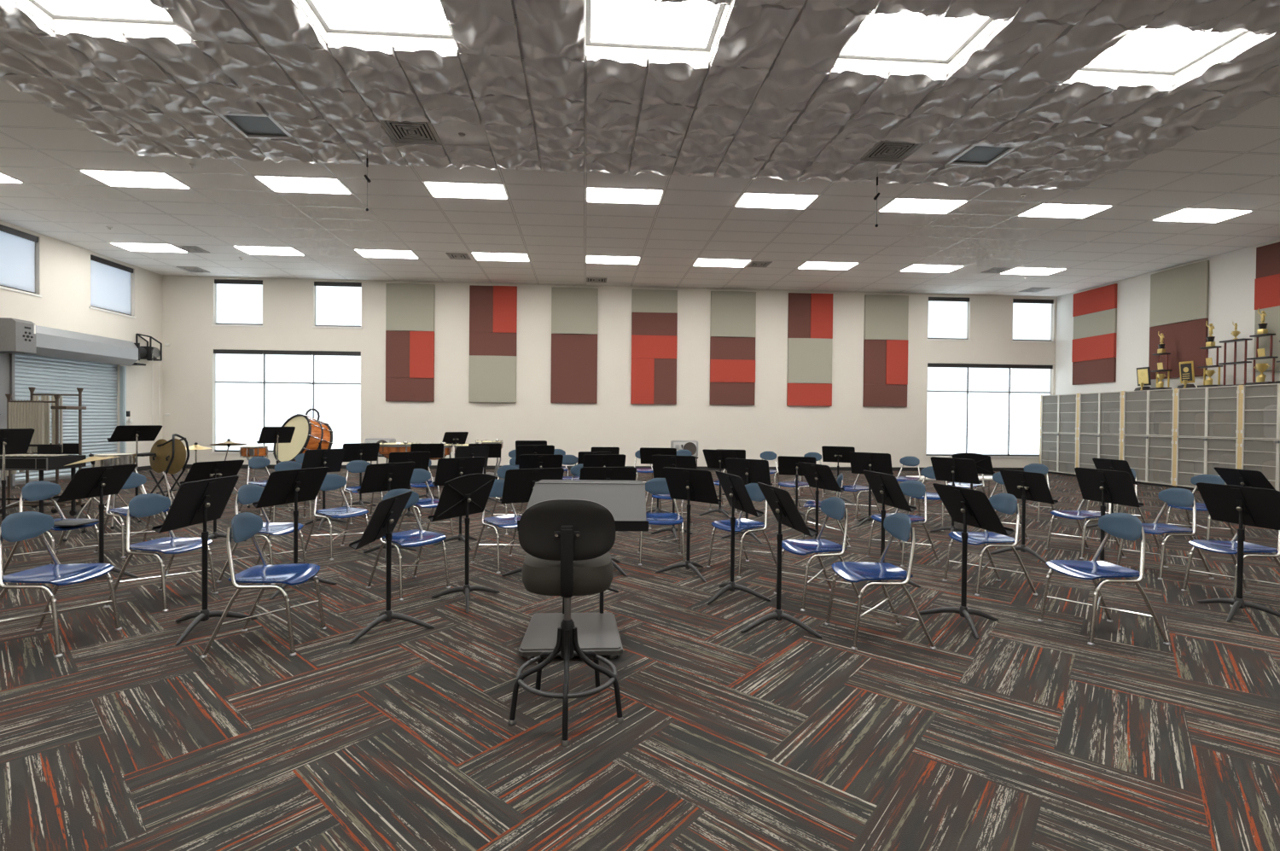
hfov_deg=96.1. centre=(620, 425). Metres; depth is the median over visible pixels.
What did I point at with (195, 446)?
cymbal stand
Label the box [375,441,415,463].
timpano
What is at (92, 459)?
cymbal stand
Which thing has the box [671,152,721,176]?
tile
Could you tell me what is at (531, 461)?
music stand
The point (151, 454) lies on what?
tray
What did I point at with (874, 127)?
tile
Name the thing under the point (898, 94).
tile
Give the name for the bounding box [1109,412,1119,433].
instrument case
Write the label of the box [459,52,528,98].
tile
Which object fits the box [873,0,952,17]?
tile
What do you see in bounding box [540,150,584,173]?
tile
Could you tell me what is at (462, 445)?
timpano
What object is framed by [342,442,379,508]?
music stand
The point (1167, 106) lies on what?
tile
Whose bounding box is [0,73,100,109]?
tile
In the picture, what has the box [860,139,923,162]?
ceiling vent
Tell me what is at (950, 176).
tile
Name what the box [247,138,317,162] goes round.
tile
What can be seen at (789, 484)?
chair
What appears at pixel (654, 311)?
acoustic panel
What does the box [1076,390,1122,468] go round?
locker
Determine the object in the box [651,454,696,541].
music stand
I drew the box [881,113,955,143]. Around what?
tile
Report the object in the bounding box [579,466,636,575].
music stand
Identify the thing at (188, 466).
baseboard
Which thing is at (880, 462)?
music stand
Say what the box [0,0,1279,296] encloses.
ceiling
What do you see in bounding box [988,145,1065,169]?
tile
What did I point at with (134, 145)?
tile
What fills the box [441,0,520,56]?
tile
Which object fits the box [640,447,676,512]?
music stand
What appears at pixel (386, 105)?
tile
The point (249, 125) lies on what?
ceiling vent
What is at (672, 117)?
tile
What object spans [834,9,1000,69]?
ceiling light
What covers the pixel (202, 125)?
tile
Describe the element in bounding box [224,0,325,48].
tile
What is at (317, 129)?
tile
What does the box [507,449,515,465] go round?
chair
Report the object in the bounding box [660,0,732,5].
tile
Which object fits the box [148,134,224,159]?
tile
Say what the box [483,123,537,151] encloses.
tile
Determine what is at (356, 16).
diffuser
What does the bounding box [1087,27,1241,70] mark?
diffuser
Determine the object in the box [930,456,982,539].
music stand
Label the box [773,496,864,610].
chair
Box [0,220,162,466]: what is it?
wall
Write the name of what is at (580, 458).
music stand
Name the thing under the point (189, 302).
wall
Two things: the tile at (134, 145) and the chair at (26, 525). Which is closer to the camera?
the chair at (26, 525)
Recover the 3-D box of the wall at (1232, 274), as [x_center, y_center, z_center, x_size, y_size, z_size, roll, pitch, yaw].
[12.825,-1.193,6.439,0.220,5.173,19.260,0,1,-4]
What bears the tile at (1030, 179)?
attached to the ceiling
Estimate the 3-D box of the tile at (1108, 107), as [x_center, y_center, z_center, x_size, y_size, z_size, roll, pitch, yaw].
[5.415,-3.496,6.315,0.580,0.102,0.711,0,1,-4]
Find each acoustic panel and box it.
[385,283,434,401]
[468,285,517,402]
[550,286,598,403]
[630,289,677,404]
[709,290,756,405]
[786,292,833,406]
[862,294,908,407]
[1071,283,1117,384]
[1148,260,1209,379]
[1253,241,1279,372]
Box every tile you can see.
[0,0,51,34]
[0,29,115,81]
[0,41,52,78]
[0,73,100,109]
[49,105,143,136]
[55,29,175,83]
[58,76,157,111]
[95,133,177,157]
[107,108,193,138]
[120,78,213,113]
[124,33,236,86]
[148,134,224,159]
[149,0,257,43]
[162,110,244,139]
[180,82,267,116]
[193,40,296,88]
[197,137,269,162]
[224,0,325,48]
[239,83,322,118]
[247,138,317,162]
[262,43,354,91]
[272,115,343,143]
[297,139,362,163]
[301,87,376,121]
[326,117,393,145]
[328,43,413,94]
[348,142,407,166]
[359,89,429,122]
[394,46,471,96]
[395,142,452,168]
[417,93,481,125]
[433,121,489,145]
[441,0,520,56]
[444,144,496,169]
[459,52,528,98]
[474,94,533,127]
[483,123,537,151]
[492,148,541,170]
[513,0,583,60]
[523,56,583,101]
[530,98,584,129]
[535,126,584,152]
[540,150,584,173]
[586,98,639,130]
[586,128,634,154]
[586,151,630,174]
[587,56,646,104]
[629,151,676,175]
[633,128,684,156]
[637,99,693,133]
[642,58,708,106]
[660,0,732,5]
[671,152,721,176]
[679,131,733,158]
[686,102,747,135]
[697,64,768,109]
[710,0,798,68]
[714,155,766,179]
[724,133,783,160]
[733,0,805,9]
[736,105,801,137]
[750,64,828,110]
[756,158,810,180]
[769,135,831,162]
[772,4,870,72]
[785,108,852,139]
[797,160,855,182]
[803,0,878,13]
[804,68,888,113]
[814,136,878,163]
[833,110,906,141]
[839,160,899,182]
[857,70,946,116]
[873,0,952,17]
[878,162,942,185]
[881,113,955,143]
[901,140,969,163]
[909,73,1003,118]
[919,163,986,186]
[929,116,1008,145]
[942,0,1027,21]
[949,18,1070,80]
[959,166,1028,187]
[960,78,1060,120]
[977,118,1055,146]
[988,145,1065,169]
[1001,168,1066,188]
[1006,23,1139,84]
[1011,0,1102,24]
[1012,79,1117,122]
[1022,121,1109,149]
[1030,147,1111,171]
[1038,170,1111,190]
[1062,81,1172,124]
[1069,122,1155,151]
[1073,150,1155,173]
[1077,0,1176,28]
[1111,84,1227,127]
[1113,125,1206,152]
[1143,0,1251,32]
[1161,89,1279,128]
[1175,34,1279,91]
[1208,0,1279,35]
[1230,64,1279,94]
[1272,31,1279,35]
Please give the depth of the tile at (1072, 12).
4.84 m
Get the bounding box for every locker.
[1039,393,1077,476]
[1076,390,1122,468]
[1121,388,1177,488]
[1174,384,1240,490]
[1239,383,1279,491]
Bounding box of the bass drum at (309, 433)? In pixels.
[273,408,333,464]
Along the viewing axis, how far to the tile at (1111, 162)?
7.64 m
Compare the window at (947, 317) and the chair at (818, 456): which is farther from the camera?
the window at (947, 317)
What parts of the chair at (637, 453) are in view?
backrest, seat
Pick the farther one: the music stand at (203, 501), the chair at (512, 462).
the chair at (512, 462)
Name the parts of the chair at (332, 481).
leg, frame, leg, backrest, seat, leg, frame, leg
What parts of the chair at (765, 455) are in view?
backrest, seat, frame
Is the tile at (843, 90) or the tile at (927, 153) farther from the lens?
the tile at (927, 153)
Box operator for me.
[132,333,162,433]
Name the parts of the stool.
leg, leg, leg, backrest, seat, leg, leg, height lever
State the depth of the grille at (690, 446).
14.06 m
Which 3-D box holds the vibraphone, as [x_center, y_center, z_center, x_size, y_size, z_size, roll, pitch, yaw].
[-7.932,0.780,7.304,1.605,0.821,0.680,0,1,-4]
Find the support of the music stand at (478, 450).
on the floor
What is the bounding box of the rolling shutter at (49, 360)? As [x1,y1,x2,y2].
[0,317,138,487]
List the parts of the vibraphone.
leg, frame rail, leg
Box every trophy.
[1134,366,1151,390]
[1150,331,1172,389]
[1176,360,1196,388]
[1197,320,1222,387]
[1217,321,1252,386]
[1245,308,1278,384]
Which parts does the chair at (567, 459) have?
backrest, seat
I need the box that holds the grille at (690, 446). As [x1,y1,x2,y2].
[683,442,695,454]
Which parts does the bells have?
frame post, hanging rail, frame post, frame, hanging rail, frame post, frame post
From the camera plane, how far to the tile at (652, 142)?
7.25 m
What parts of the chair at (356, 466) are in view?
frame, leg, seat, backrest, leg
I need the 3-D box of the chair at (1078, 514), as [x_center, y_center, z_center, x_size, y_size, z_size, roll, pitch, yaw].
[4.800,0.941,5.947,0.510,0.767,0.439,0,1,-7]
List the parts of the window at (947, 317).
sill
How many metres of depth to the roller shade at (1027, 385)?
16.06 m
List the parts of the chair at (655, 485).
leg, frame, backrest, seat, frame, leg, leg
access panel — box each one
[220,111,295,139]
[944,144,1019,167]
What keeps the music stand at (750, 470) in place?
on the floor
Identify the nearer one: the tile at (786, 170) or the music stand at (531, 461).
the music stand at (531, 461)
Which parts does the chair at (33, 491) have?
leg, frame, backrest, leg, leg, frame, seat, leg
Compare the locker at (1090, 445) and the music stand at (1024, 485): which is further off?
the locker at (1090, 445)
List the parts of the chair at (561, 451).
backrest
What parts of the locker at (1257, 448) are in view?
locker door, locker door, locker door, locker door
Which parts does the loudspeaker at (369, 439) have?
panel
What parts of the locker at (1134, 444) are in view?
locker door, locker door, locker door, locker door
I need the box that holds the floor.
[0,468,1279,850]
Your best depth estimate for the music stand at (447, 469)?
6.04 m
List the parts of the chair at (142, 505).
leg, frame, backrest, leg, leg, seat, frame, leg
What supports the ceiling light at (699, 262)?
attached to the ceiling
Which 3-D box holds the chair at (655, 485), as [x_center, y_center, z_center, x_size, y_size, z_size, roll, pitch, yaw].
[0.386,0.904,5.546,0.439,0.767,0.510,1,1,1]
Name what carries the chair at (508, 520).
on the floor
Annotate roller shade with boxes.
[215,353,262,450]
[264,354,311,450]
[314,354,360,448]
[925,366,967,453]
[968,367,1009,454]
[1010,368,1050,454]
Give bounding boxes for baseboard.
[133,465,152,471]
[181,464,1023,471]
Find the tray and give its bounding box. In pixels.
[134,452,156,456]
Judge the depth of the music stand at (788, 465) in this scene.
7.95 m
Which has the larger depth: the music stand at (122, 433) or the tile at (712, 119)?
the music stand at (122, 433)
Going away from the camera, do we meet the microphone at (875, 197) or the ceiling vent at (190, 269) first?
the microphone at (875, 197)
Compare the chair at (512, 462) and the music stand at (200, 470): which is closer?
the music stand at (200, 470)
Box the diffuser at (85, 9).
[36,0,171,19]
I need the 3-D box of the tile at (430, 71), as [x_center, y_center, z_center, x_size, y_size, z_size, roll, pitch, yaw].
[-1.890,-3.559,5.852,0.580,0.102,0.711,0,1,-4]
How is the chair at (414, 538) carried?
on the floor
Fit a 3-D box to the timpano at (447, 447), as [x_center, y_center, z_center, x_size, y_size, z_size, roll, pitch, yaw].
[-3.653,0.751,11.223,0.700,0.874,0.756,0,1,-4]
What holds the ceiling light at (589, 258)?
attached to the ceiling
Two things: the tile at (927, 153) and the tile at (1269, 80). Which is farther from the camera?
the tile at (927, 153)
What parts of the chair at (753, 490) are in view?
leg, frame, seat, leg, leg, frame, backrest, leg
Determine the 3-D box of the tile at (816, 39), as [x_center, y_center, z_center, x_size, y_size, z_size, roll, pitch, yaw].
[1.812,-3.519,5.306,0.580,0.102,0.832,0,1,-4]
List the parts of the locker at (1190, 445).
locker door, locker door, locker door, locker door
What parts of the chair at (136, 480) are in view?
leg, frame, leg, backrest, seat, leg, frame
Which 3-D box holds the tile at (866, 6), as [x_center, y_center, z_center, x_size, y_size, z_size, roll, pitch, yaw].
[1.858,-3.511,4.582,0.580,0.102,0.602,0,1,-4]
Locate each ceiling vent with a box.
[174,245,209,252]
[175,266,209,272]
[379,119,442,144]
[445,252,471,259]
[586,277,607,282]
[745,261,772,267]
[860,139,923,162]
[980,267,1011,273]
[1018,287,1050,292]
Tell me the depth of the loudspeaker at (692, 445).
14.06 m
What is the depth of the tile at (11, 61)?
5.74 m
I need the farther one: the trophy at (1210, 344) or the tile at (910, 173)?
the trophy at (1210, 344)
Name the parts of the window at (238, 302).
sill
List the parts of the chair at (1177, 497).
leg, leg, frame, leg, seat, backrest, frame, leg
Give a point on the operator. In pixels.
(150, 353)
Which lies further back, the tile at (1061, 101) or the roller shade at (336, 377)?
the roller shade at (336, 377)
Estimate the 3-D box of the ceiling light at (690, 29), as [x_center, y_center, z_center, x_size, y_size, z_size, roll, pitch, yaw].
[0.291,-3.669,5.208,1.240,0.108,0.860,0,1,-4]
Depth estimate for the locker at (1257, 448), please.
10.67 m
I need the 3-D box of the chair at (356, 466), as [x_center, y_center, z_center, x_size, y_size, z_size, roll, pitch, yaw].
[-3.398,0.848,7.533,0.439,0.767,0.510,0,1,-43]
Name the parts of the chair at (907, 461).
seat, backrest, frame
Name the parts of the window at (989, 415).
frame, sill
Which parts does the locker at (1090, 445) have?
locker door, locker door, locker door, locker door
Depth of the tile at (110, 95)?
6.25 m
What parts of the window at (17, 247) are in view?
sill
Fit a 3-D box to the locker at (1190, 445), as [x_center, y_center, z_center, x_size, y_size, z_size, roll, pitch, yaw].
[12.014,0.279,11.528,0.701,2.105,1.200,0,1,-4]
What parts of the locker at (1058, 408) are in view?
locker door, locker door, locker door, locker door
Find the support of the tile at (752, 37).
attached to the ceiling
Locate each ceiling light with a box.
[0,172,25,183]
[17,0,184,32]
[75,168,192,189]
[108,242,187,252]
[232,245,306,255]
[251,174,354,194]
[300,0,456,46]
[353,249,419,258]
[421,180,509,199]
[470,251,530,261]
[585,0,727,58]
[585,186,664,204]
[585,255,641,264]
[692,258,751,267]
[733,192,820,209]
[796,261,859,269]
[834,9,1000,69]
[877,197,970,214]
[898,263,965,272]
[998,267,1068,274]
[1015,202,1115,218]
[1072,27,1255,81]
[1149,207,1256,222]
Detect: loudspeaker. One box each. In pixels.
[364,437,395,455]
[670,440,698,456]
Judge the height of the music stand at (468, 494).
0.936 m
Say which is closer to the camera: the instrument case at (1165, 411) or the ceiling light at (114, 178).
the ceiling light at (114, 178)
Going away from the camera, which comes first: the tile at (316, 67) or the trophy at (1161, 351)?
the tile at (316, 67)
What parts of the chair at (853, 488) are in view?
frame, seat, leg, leg, frame, leg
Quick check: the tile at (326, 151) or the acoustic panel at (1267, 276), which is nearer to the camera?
the tile at (326, 151)
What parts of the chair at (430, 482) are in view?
seat, frame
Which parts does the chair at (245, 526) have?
leg, backrest, leg, frame, seat, frame, leg, leg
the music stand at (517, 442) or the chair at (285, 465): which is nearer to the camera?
the chair at (285, 465)
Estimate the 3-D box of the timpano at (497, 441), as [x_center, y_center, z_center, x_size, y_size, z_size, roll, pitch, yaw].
[-2.843,0.734,12.371,0.594,0.899,0.660,0,1,-4]
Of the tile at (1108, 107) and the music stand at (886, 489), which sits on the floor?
the music stand at (886, 489)
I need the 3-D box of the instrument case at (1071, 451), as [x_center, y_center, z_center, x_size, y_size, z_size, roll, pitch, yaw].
[11.809,0.944,14.836,0.420,0.550,0.420,0,1,-4]
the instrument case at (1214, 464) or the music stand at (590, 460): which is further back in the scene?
the instrument case at (1214, 464)
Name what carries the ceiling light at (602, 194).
attached to the ceiling
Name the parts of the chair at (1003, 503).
leg, frame, leg, seat, leg, frame, backrest, leg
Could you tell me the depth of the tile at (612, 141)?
7.22 m
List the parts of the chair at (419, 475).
leg, frame, leg, backrest, seat, frame, leg, leg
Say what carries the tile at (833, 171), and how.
attached to the ceiling
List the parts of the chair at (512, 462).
backrest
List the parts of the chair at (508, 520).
leg, frame, backrest, leg, seat, leg, frame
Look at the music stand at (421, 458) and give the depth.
7.50 m
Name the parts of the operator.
mount plate, motor, hand chain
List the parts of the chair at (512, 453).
backrest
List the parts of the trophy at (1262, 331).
name plate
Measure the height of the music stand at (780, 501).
0.922 m
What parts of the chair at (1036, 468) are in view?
backrest, leg, frame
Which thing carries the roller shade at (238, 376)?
attached to the window at (253, 388)
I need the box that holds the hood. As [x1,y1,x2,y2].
[24,325,138,366]
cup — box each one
[1156,373,1165,387]
[1204,369,1215,384]
[1230,321,1240,339]
[1253,363,1269,382]
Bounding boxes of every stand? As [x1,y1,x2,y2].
[0,428,34,521]
[52,463,138,586]
[62,453,126,541]
[107,424,162,518]
[151,475,257,645]
[180,459,246,541]
[185,442,211,462]
[209,438,250,507]
[252,466,336,599]
[256,426,295,464]
[301,448,346,529]
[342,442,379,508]
[349,490,434,644]
[356,461,416,561]
[388,451,430,522]
[410,443,443,498]
[427,473,499,612]
[432,456,484,549]
[441,431,468,454]
[454,445,490,511]
[468,443,501,503]
[500,467,564,575]
[515,440,546,503]
[515,445,554,465]
[517,453,563,533]
[517,479,648,659]
[577,451,610,464]
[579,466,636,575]
[582,453,627,531]
[591,447,619,453]
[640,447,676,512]
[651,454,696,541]
[655,466,721,581]
[698,448,737,518]
[706,470,770,604]
[716,448,745,496]
[721,458,772,544]
[740,482,822,638]
[777,455,816,520]
[797,461,844,552]
[821,445,855,504]
[849,451,893,527]
[862,470,920,587]
[919,482,1014,639]
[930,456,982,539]
[951,453,994,488]
[989,469,1058,562]
[1074,466,1144,579]
[1086,457,1140,527]
[1196,482,1279,622]
[1213,466,1275,558]
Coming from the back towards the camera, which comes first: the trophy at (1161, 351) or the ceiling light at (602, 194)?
the trophy at (1161, 351)
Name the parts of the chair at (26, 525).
leg, backrest, frame, leg, leg, seat, frame, leg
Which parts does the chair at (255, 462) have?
frame, seat, backrest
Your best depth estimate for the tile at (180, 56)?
5.62 m
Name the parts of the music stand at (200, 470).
tilt knob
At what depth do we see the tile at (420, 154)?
7.60 m
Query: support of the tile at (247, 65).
attached to the ceiling
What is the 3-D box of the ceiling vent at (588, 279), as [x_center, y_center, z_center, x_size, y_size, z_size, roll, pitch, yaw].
[-0.620,-3.682,14.569,0.520,0.017,0.480,0,1,-4]
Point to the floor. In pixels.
(1026, 734)
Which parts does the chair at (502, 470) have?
leg, frame, leg, backrest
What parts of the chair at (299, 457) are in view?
backrest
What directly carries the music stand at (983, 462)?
on the floor
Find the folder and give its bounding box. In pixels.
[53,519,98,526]
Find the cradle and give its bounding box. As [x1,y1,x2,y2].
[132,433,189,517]
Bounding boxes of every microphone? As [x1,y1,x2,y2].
[363,149,371,211]
[873,176,879,226]
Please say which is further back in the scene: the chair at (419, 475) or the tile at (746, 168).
the tile at (746, 168)
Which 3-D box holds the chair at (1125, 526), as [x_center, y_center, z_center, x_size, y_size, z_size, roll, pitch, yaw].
[3.095,0.949,3.704,0.510,0.767,0.439,1,1,-1]
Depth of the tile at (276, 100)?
6.35 m
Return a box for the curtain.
[14,353,117,481]
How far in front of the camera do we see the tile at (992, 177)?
8.12 m
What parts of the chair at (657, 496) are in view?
leg, seat, leg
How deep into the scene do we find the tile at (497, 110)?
6.51 m
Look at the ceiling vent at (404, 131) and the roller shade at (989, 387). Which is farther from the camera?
the roller shade at (989, 387)
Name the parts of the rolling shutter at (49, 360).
guide rail, guide rail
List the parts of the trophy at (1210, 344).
name plate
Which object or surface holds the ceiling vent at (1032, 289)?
in the ceiling
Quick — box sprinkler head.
[188,162,197,168]
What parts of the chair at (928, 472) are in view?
leg, seat, backrest, leg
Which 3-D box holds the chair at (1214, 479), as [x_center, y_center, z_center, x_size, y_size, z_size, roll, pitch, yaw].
[6.687,0.951,6.639,0.510,0.767,0.439,0,1,-16]
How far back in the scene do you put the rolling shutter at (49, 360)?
11.88 m
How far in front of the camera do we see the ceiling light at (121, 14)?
5.23 m
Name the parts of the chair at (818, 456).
backrest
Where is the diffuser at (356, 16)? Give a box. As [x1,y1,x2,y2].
[312,0,451,34]
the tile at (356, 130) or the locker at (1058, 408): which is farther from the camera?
the locker at (1058, 408)
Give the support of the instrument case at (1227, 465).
in the locker at (1190, 445)
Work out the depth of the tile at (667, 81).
5.93 m
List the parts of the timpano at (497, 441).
frame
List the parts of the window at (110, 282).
sill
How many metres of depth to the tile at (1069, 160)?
7.61 m
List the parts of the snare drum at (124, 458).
leg, leg, leg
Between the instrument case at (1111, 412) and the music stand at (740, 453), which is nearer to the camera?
the music stand at (740, 453)
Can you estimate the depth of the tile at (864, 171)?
7.98 m
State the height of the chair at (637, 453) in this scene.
0.767 m
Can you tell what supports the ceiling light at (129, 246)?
attached to the ceiling
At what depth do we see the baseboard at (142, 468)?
13.95 m
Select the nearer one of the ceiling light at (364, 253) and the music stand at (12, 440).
the music stand at (12, 440)
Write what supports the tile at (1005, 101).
attached to the ceiling
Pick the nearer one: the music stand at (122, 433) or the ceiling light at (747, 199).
the music stand at (122, 433)
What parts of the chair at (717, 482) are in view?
seat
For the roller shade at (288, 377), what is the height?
2.510 m
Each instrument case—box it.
[1048,447,1059,471]
[1062,419,1075,432]
[1065,451,1075,471]
[1093,407,1118,433]
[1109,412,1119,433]
[1138,453,1166,480]
[1139,408,1169,434]
[1158,423,1172,435]
[1159,459,1171,482]
[1193,457,1219,475]
[1194,413,1231,436]
[1221,453,1235,468]
[1262,404,1276,437]
[1262,460,1275,488]
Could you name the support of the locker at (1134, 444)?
on the floor
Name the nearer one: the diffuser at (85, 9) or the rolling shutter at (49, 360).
the diffuser at (85, 9)
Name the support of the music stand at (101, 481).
on the floor
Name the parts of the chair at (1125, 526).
leg, frame, seat, leg, leg, frame, backrest, leg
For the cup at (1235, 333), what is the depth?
11.28 m
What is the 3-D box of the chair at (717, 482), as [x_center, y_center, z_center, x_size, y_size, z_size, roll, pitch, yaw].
[1.644,0.882,8.731,0.439,0.767,0.510,1,1,32]
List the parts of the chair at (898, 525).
leg, leg, frame, seat, frame, leg, backrest, leg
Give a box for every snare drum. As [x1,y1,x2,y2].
[90,453,141,529]
[234,445,268,501]
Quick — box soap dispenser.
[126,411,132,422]
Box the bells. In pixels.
[0,387,87,512]
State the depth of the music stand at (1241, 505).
4.05 m
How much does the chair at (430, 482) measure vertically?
0.767 m
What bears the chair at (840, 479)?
on the floor
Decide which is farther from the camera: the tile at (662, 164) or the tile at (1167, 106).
the tile at (662, 164)
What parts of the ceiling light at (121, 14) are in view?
frame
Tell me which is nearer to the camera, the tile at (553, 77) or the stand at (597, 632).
the stand at (597, 632)
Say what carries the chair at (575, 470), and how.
on the floor
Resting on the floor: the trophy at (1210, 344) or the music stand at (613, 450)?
the music stand at (613, 450)
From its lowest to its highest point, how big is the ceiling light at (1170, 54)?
0.108 m
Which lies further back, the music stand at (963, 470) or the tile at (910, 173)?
the tile at (910, 173)
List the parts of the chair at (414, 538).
leg, frame, leg, backrest, seat, leg, frame, leg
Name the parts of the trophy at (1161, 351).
name plate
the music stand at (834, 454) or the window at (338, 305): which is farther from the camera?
the window at (338, 305)
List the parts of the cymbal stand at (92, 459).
leg, leg, leg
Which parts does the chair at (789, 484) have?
seat, leg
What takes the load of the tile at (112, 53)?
attached to the ceiling
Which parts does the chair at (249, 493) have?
leg, backrest, frame, leg, leg, frame, seat, leg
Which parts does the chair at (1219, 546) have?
leg, frame, seat, leg, leg, frame, leg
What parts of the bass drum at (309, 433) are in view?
carry handle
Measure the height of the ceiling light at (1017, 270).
0.120 m
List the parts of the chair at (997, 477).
frame, backrest, leg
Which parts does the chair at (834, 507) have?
leg, leg, frame, seat, leg, frame, backrest, leg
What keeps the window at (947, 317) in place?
in the wall at (189, 302)
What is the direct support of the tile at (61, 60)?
attached to the ceiling
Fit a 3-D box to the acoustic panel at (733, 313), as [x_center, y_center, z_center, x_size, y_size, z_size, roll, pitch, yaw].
[3.000,-2.068,15.409,1.216,3.031,0.094,0,1,-4]
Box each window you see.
[0,224,41,296]
[89,254,136,318]
[210,349,360,453]
[211,279,263,326]
[311,281,362,328]
[925,362,1053,457]
[926,296,971,341]
[1011,298,1055,343]
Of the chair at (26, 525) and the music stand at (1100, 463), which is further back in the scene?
the music stand at (1100, 463)
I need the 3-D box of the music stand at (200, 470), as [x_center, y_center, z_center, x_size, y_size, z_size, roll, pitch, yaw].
[-4.333,0.803,6.087,0.432,0.870,0.539,1,1,35]
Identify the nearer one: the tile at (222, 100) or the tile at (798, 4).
the tile at (798, 4)
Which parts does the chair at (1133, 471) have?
leg, frame, backrest, leg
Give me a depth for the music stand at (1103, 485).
5.14 m
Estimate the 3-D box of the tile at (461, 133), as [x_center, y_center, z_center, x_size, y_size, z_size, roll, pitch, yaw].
[-1.970,-3.610,7.124,0.594,0.030,0.594,0,1,-4]
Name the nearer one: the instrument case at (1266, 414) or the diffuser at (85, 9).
the diffuser at (85, 9)
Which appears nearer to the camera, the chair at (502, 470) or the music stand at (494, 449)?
the chair at (502, 470)
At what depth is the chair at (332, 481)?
5.72 m
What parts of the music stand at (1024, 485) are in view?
tilt knob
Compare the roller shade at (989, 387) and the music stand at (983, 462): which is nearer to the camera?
the music stand at (983, 462)
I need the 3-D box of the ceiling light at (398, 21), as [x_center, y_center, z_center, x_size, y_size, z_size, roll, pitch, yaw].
[-2.144,-3.690,5.054,1.240,0.108,0.860,0,1,-4]
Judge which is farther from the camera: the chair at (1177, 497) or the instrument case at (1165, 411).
the instrument case at (1165, 411)
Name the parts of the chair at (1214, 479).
leg, frame, seat, leg, backrest, leg, leg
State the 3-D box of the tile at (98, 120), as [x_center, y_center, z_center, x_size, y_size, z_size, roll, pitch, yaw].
[-6.231,-3.610,6.854,0.580,0.102,0.602,0,1,-4]
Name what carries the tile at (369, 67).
attached to the ceiling
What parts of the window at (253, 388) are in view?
sill, frame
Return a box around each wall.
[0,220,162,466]
[162,274,1056,467]
[1054,238,1279,395]
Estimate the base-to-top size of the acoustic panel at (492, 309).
3.031 m
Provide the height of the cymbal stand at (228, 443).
1.015 m
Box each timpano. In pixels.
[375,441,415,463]
[415,442,453,487]
[453,442,487,473]
[475,438,503,479]
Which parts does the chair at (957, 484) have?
seat, frame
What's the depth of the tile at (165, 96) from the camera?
6.26 m
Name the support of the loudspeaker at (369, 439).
on the speaker stand
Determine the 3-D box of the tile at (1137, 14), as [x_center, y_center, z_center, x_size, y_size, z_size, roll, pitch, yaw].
[4.293,-3.490,4.736,0.580,0.102,0.602,0,1,-4]
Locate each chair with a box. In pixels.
[0,511,122,657]
[2,480,98,575]
[93,471,171,558]
[103,493,218,611]
[199,512,326,657]
[216,483,307,584]
[238,456,290,515]
[268,460,312,522]
[292,453,322,506]
[304,473,371,559]
[337,459,383,523]
[366,488,450,600]
[396,468,453,535]
[403,459,440,511]
[471,478,521,573]
[487,465,523,534]
[503,456,518,511]
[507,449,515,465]
[553,448,568,476]
[562,454,579,479]
[570,463,582,479]
[634,449,653,482]
[637,477,685,564]
[648,494,692,528]
[676,449,692,455]
[706,482,777,577]
[709,468,737,511]
[760,451,779,486]
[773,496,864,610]
[778,478,820,511]
[798,452,825,496]
[802,472,850,546]
[825,512,936,650]
[836,473,880,519]
[866,479,939,566]
[896,456,924,506]
[907,465,954,531]
[942,493,1037,595]
[944,473,985,510]
[966,471,1029,538]
[1005,463,1057,521]
[1037,512,1170,645]
[1045,499,1126,558]
[1083,468,1146,523]
[1116,488,1214,579]
[1163,474,1236,541]
[1181,524,1279,606]
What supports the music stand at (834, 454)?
on the floor
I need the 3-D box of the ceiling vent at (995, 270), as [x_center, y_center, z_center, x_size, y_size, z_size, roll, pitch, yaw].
[8.664,-3.582,13.298,0.430,0.017,0.430,0,1,-4]
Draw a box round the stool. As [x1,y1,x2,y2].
[507,499,623,746]
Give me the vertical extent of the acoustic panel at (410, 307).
3.031 m
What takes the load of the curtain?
hanging from the rolling shutter at (49, 360)
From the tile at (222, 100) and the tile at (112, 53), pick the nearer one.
the tile at (112, 53)
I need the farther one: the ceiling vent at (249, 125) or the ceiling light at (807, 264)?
the ceiling light at (807, 264)
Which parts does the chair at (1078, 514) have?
leg, frame, seat, leg, leg, frame, leg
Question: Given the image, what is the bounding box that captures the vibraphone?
[0,453,86,516]
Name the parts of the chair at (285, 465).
leg, leg, backrest, leg, leg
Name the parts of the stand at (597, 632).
post, plate, post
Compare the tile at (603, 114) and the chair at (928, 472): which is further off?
the chair at (928, 472)
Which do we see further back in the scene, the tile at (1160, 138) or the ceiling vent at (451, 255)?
the ceiling vent at (451, 255)
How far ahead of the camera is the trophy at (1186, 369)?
12.19 m
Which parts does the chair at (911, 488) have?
leg, frame, seat, leg, backrest, frame, leg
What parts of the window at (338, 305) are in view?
sill, frame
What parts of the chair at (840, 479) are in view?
leg, seat, frame, backrest, leg, leg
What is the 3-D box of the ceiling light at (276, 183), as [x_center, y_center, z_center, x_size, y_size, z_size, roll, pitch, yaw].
[-4.824,-3.715,8.776,1.220,0.120,0.610,0,1,-4]
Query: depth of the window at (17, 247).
10.87 m
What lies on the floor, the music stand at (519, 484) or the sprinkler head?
the music stand at (519, 484)
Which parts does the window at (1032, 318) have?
sill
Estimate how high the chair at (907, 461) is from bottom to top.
0.767 m
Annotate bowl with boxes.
[378,446,410,459]
[429,447,451,459]
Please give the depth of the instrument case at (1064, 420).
14.89 m

